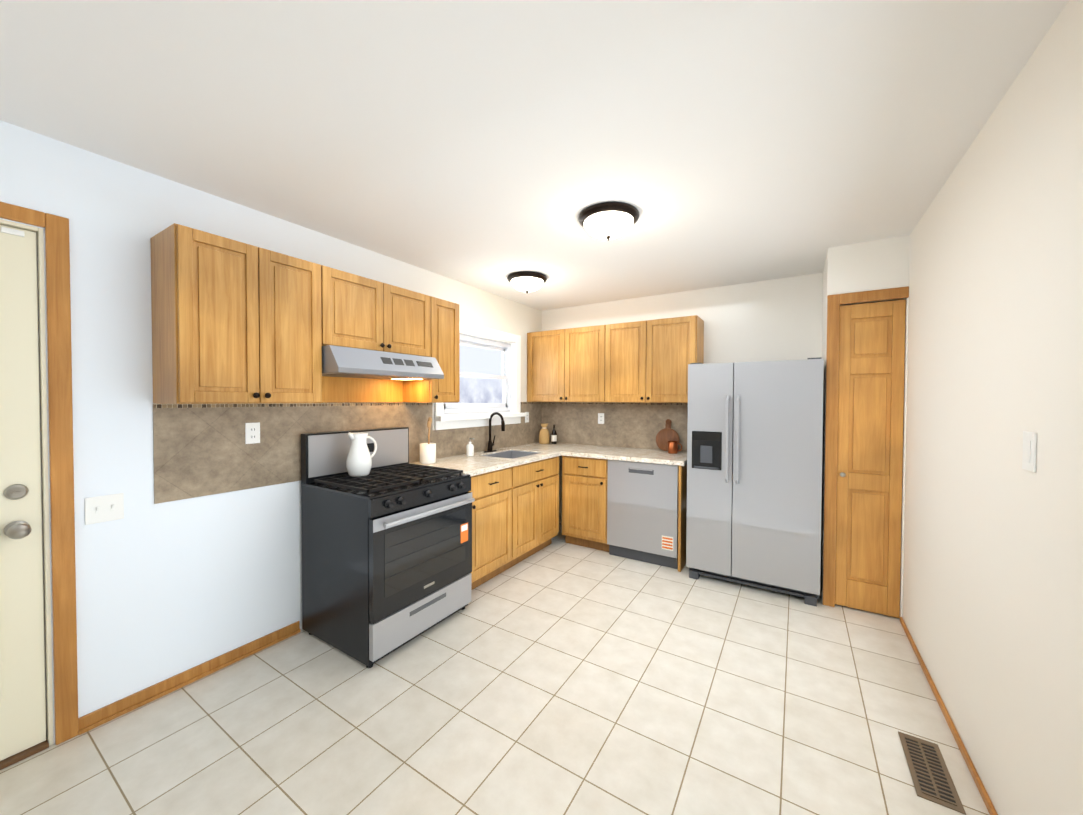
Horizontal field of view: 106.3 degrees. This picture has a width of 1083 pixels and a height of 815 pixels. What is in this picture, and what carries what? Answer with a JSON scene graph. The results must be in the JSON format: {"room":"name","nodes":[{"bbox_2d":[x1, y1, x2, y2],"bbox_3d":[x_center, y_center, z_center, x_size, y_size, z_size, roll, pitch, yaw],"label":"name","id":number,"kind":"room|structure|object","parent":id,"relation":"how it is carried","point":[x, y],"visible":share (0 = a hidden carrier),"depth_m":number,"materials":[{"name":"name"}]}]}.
{"room":"kitchen","nodes":[
{"label":"kitchen","id":0,"kind":"room"},
{"bbox_2d":[0,120,541,744],"bbox_3d":[-1.567,0.132,2.423,0.150,2.450,5.630,1,1,32],"label":"wall","id":1,"kind":"structure","parent":0,"point":[164,590],"depth_m":1.86,"materials":[{"name":"paint"}]},
{"bbox_2d":[0,225,45,760],"bbox_3d":[-2.221,0.335,1.261,0.113,2.043,0.848,1,1,32],"label":"entry door","id":2,"kind":"structure","parent":1,"relation":"in","point":[22,696],"depth_m":1.58,"materials":[{"name":"painted wood"},{"name":"metal"}]},
{"bbox_2d":[0,202,78,769],"bbox_3d":[-2.271,0.305,1.292,0.168,2.142,1.012,1,1,32],"label":"trim","id":3,"kind":"structure","parent":1,"relation":"attached to","point":[58,296],"depth_m":1.64,"materials":[{"name":"brown wood"}]},
{"bbox_2d":[85,493,123,524],"bbox_3d":[-1.891,0.439,1.758,0.017,0.114,0.116,1,1,32],"label":"light switch","id":4,"kind":"object","parent":1,"relation":"attached to","point":[104,508],"visible":1,"depth_m":1.76,"materials":[{"name":"white plastic"}]},
{"bbox_2d":[78,621,300,734],"bbox_3d":[-2.231,1.345,1.236,0.022,0.065,2.880,1,1,32],"label":"baseboard","id":5,"kind":"structure","parent":1,"relation":"attached to","point":[105,714],"depth_m":1.97,"materials":[{"name":"brown wood"}]},
{"bbox_2d":[150,223,337,403],"bbox_3d":[-1.493,-0.403,2.080,0.323,0.765,0.673,1,1,32],"label":"upper cabinet","id":6,"kind":"object","parent":1,"relation":"attached to","point":[235,322],"depth_m":1.89,"materials":[{"name":"brown wood"}]},
{"bbox_2d":[153,402,540,503],"bbox_3d":[-0.903,0.192,3.327,0.008,0.468,3.394,1,1,32],"label":"backsplash","id":7,"kind":"structure","parent":1,"relation":"attached to","point":[199,450],"depth_m":2.28,"materials":[{"name":"stone"}]},
{"bbox_2d":[245,422,259,443],"bbox_3d":[-1.586,0.141,2.229,0.008,0.114,0.070,1,1,32],"label":"outlet","id":8,"kind":"object","parent":7,"relation":"attached to","point":[252,433],"visible":1,"depth_m":2.23,"materials":[{"name":"white plastic"}]},
{"bbox_2d":[525,412,528,422],"bbox_3d":[-0.160,0.108,4.492,0.008,0.114,0.070,1,1,32],"label":"outlet","id":9,"kind":"object","parent":7,"relation":"attached to","point":[526,416],"visible":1,"depth_m":4.48,"materials":[{"name":"white plastic"}]},
{"bbox_2d":[334,269,433,356],"bbox_3d":[-1.133,-0.573,2.648,0.323,0.444,0.784,1,1,32],"label":"upper cabinet","id":10,"kind":"object","parent":1,"relation":"attached to","point":[369,314],"depth_m":2.55,"materials":[{"name":"brown wood"}]},
{"bbox_2d":[322,345,443,379],"bbox_3d":[-1.067,-0.271,2.611,0.440,0.154,0.768,1,1,32],"label":"range hood","id":11,"kind":"object","parent":10,"relation":"attached to","point":[340,361],"visible":0.92,"depth_m":2.43,"materials":[{"name":"silver metal"}]},
{"bbox_2d":[394,297,459,402],"bbox_3d":[-0.861,-0.420,3.084,0.323,0.765,0.349,1,1,32],"label":"upper cabinet","id":12,"kind":"object","parent":1,"relation":"attached to","point":[446,313],"depth_m":3.02,"materials":[{"name":"brown wood"}]},
{"bbox_2d":[434,322,524,429],"bbox_3d":[-0.594,-0.292,3.878,0.235,0.940,1.220,1,1,32],"label":"window unit","id":13,"kind":"structure","parent":1,"relation":"in","point":[457,408],"depth_m":3.99,"materials":[{"name":"white plastic"}]},
{"bbox_2d":[0,523,989,814],"bbox_3d":[-0.185,1.427,1.574,3.425,0.100,5.930,1,1,32],"label":"floor","id":14,"kind":"structure","parent":0,"point":[558,675],"depth_m":1.78,"materials":[{"name":"tile"}]},
{"bbox_2d":[301,427,474,667],"bbox_3d":[-0.927,0.757,2.558,0.743,1.200,0.758,1,1,32],"label":"range","id":15,"kind":"object","parent":14,"relation":"on","point":[387,555],"visible":0.98,"depth_m":2.32,"materials":[{"name":"black metal"}]},
{"bbox_2d":[346,432,376,476],"bbox_3d":[-1.123,0.285,2.550,0.148,0.273,0.201,1,1,32],"label":"pitcher","id":16,"kind":"object","parent":15,"relation":"on","point":[359,461],"visible":1,"depth_m":2.48,"materials":[{"name":"white ceramic"}]},
{"bbox_2d":[468,464,523,589],"bbox_3d":[-0.602,0.907,3.253,0.613,0.876,0.641,1,1,32],"label":"base cabinet","id":17,"kind":"object","parent":14,"relation":"on","point":[515,515],"depth_m":3.11,"materials":[{"name":"brown wood"}]},
{"bbox_2d":[409,442,587,476],"bbox_3d":[-0.252,0.441,3.753,0.660,0.039,1.983,1,1,32],"label":"countertop","id":18,"kind":"structure","parent":17,"relation":"on","point":[477,463],"depth_m":3.37,"materials":[{"name":"stone"}]},
{"bbox_2d":[419,417,435,463],"bbox_3d":[-0.882,0.251,3.146,0.124,0.358,0.124,1,1,32],"label":"utensil crock","id":19,"kind":"object","parent":18,"relation":"on","point":[427,452],"visible":1,"depth_m":3.10,"materials":[{"name":"white ceramic"}]},
{"bbox_2d":[466,438,473,455],"bbox_3d":[-0.618,0.344,3.537,0.077,0.159,0.064,1,1,32],"label":"soap dispenser","id":20,"kind":"object","parent":18,"relation":"on","point":[469,449],"visible":1,"depth_m":3.52,"materials":[{"name":"white ceramic"}]},
{"bbox_2d":[484,412,504,452],"bbox_3d":[-0.426,0.231,3.816,0.200,0.376,0.192,1,1,32],"label":"faucet","id":21,"kind":"object","parent":18,"relation":"on","point":[490,446],"visible":1,"depth_m":3.84,"materials":[{"name":"brown metal"}]},
{"bbox_2d":[481,450,538,458],"bbox_3d":[-0.269,0.534,3.722,0.396,0.205,0.516,1,1,32],"label":"sink","id":22,"kind":"object","parent":18,"relation":"in","point":[511,454],"visible":0.08,"depth_m":3.95,"materials":[{"name":"silver metal"}]},
{"bbox_2d":[539,423,549,443],"bbox_3d":[0.030,0.294,4.558,0.120,0.225,0.117,1,1,32],"label":"vase","id":23,"kind":"object","parent":18,"relation":"on","point":[544,435],"visible":1,"depth_m":4.51,"materials":[{"name":"brown ceramic"}]},
{"bbox_2d":[551,425,556,443],"bbox_3d":[0.141,0.299,4.536,0.061,0.215,0.061,1,1,32],"label":"oil bottle","id":24,"kind":"object","parent":18,"relation":"on","point":[554,437],"visible":0.98,"depth_m":4.51,"materials":[{"name":"black glass"}]},
{"bbox_2d":[524,480,547,558],"bbox_3d":[-0.271,1.037,3.732,0.400,0.600,0.519,1,1,32],"label":"base cabinet","id":25,"kind":"object","parent":14,"relation":"on","point":[535,495],"depth_m":3.56,"materials":[{"name":"brown wood"}]},
{"bbox_2d":[562,456,608,551],"bbox_3d":[0.545,0.896,4.041,0.472,0.875,0.659,1,1,32],"label":"base cabinet","id":26,"kind":"object","parent":14,"relation":"on","point":[584,501],"visible":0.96,"depth_m":3.79,"materials":[{"name":"brown wood"}]},
{"bbox_2d":[563,445,686,465],"bbox_3d":[0.852,0.442,3.841,1.115,0.039,0.657,1,1,32],"label":"countertop","id":27,"kind":"structure","parent":26,"relation":"on","point":[590,451],"depth_m":3.69,"materials":[{"name":"stone"}]},
{"bbox_2d":[656,419,678,450],"bbox_3d":[1.220,0.267,3.922,0.224,0.308,0.076,1,1,32],"label":"cutting board","id":28,"kind":"object","parent":27,"relation":"on","point":[666,434],"visible":0.81,"depth_m":3.92,"materials":[{"name":"brown wood"}]},
{"bbox_2d":[668,441,681,453],"bbox_3d":[1.236,0.370,3.752,0.130,0.110,0.090,1,1,32],"label":"copper mug","id":29,"kind":"object","parent":27,"relation":"on","point":[672,447],"visible":1,"depth_m":3.73,"materials":[{"name":"brown metal"}]},
{"bbox_2d":[607,460,678,568],"bbox_3d":[1.006,0.906,3.739,0.616,0.868,0.582,1,1,32],"label":"dishwasher","id":30,"kind":"object","parent":14,"relation":"on","point":[642,511],"visible":0.92,"depth_m":3.49,"materials":[{"name":"grey metal"}]},
{"bbox_2d":[678,465,686,571],"bbox_3d":[1.297,0.907,3.585,0.022,0.875,0.628,1,1,32],"label":"cabinet end panel","id":31,"kind":"object","parent":14,"relation":"on","point":[682,509],"visible":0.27,"depth_m":3.35,"materials":[{"name":"brown wood"}]},
{"bbox_2d":[686,357,823,606],"bbox_3d":[1.679,0.502,3.220,0.872,1.700,0.751,1,1,32],"label":"refrigerator","id":32,"kind":"object","parent":14,"relation":"on","point":[754,461],"visible":1,"depth_m":2.93,"materials":[{"name":"grey metal"}]},
{"bbox_2d":[898,731,965,814],"bbox_3d":[1.479,1.379,1.551,0.124,0.006,0.330,1,1,32],"label":"floor vent","id":33,"kind":"object","parent":14,"relation":"in","point":[931,776],"visible":1,"depth_m":1.53,"materials":[{"name":"brown metal"}]},
{"bbox_2d":[0,0,1068,310],"bbox_3d":[-0.177,-1.122,1.526,3.425,0.100,5.930,1,1,32],"label":"ceiling","id":34,"kind":"structure","parent":0,"point":[490,146],"depth_m":1.48,"materials":[{"name":"white paint"}]},
{"bbox_2d":[507,271,546,292],"bbox_3d":[-0.122,-1.037,3.450,0.340,0.142,0.340,1,1,32],"label":"ceiling light","id":35,"kind":"object","parent":34,"relation":"attached to","point":[527,281],"visible":1,"depth_m":3.35,"materials":[{"name":"white glass"}]},
{"bbox_2d":[578,201,638,240],"bbox_3d":[0.379,-1.014,2.295,0.340,0.142,0.340,1,1,32],"label":"ceiling light","id":36,"kind":"object","parent":34,"relation":"attached to","point":[608,220],"visible":1,"depth_m":2.20,"materials":[{"name":"white glass"}]},
{"bbox_2d":[542,273,822,522],"bbox_3d":[1.296,0.111,4.035,3.275,2.450,0.150,1,1,32],"label":"wall","id":37,"kind":"structure","parent":0,"point":[779,319],"depth_m":3.63,"materials":[{"name":"white paint"}]},
{"bbox_2d":[527,324,610,401],"bbox_3d":[0.333,-0.440,4.351,0.991,0.765,0.322,1,1,32],"label":"upper cabinet","id":38,"kind":"object","parent":37,"relation":"attached to","point":[570,364],"depth_m":4.19,"materials":[{"name":"brown wood"}]},
{"bbox_2d":[541,402,687,451],"bbox_3d":[0.759,0.180,4.280,1.744,0.468,0.008,1,1,32],"label":"backsplash","id":39,"kind":"structure","parent":37,"relation":"attached to","point":[627,425],"depth_m":4.27,"materials":[{"name":"stone"}]},
{"bbox_2d":[598,413,603,423],"bbox_3d":[0.638,0.118,4.346,0.070,0.114,0.008,1,1,32],"label":"outlet","id":40,"kind":"object","parent":39,"relation":"attached to","point":[600,418],"visible":1,"depth_m":4.34,"materials":[{"name":"white plastic"}]},
{"bbox_2d":[611,315,703,402],"bbox_3d":[1.046,-0.430,3.901,0.908,0.765,0.322,1,1,32],"label":"upper cabinet","id":41,"kind":"object","parent":37,"relation":"attached to","point":[647,361],"depth_m":3.72,"materials":[{"name":"brown wood"}]},
{"bbox_2d":[820,235,909,618],"bbox_3d":[2.296,0.134,2.944,0.420,2.450,0.630,1,1,32],"label":"wall","id":42,"kind":"structure","parent":0,"point":[870,265],"depth_m":2.66,"materials":[{"name":"white paint"}]},
{"bbox_2d":[822,286,908,606],"bbox_3d":[2.123,0.301,2.673,0.418,2.125,0.018,1,1,32],"label":"trim","id":43,"kind":"structure","parent":42,"relation":"attached to","point":[834,301],"depth_m":2.75,"materials":[{"name":"brown wood"}]},
{"bbox_2d":[835,300,905,617],"bbox_3d":[2.159,0.333,2.674,0.338,2.038,0.068,1,1,32],"label":"pantry door","id":44,"kind":"structure","parent":42,"relation":"in","point":[870,448],"depth_m":2.67,"materials":[{"name":"brown wood"}]},
{"bbox_2d":[902,0,1082,814],"bbox_3d":[1.204,0.173,0.677,0.150,2.450,5.930,1,1,32],"label":"wall","id":45,"kind":"structure","parent":0,"point":[992,612],"depth_m":1.32,"materials":[{"name":"white paint"}]},
{"bbox_2d":[899,617,997,814],"bbox_3d":[0.963,1.386,0.477,0.014,0.030,5.000,1,1,32],"label":"baseboard","id":46,"kind":"structure","parent":45,"relation":"attached to","point":[976,777],"depth_m":1.70,"materials":[{"name":"brown wood"}]},
{"bbox_2d":[1022,431,1036,471],"bbox_3d":[1.438,0.129,1.197,0.007,0.114,0.070,1,1,32],"label":"light switch","id":47,"kind":"object","parent":45,"relation":"attached to","point":[1029,451],"visible":1,"depth_m":1.19,"materials":[{"name":"white plastic"}]},
{"label":"outside","id":48,"kind":"structure","parent":0,"visible":0},
{"bbox_2d":[446,344,501,403],"bbox_3d":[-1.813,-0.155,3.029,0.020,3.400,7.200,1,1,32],"label":"view","id":49,"kind":"structure","parent":48,"point":[481,361],"depth_m":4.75,"materials":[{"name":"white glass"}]}
]}

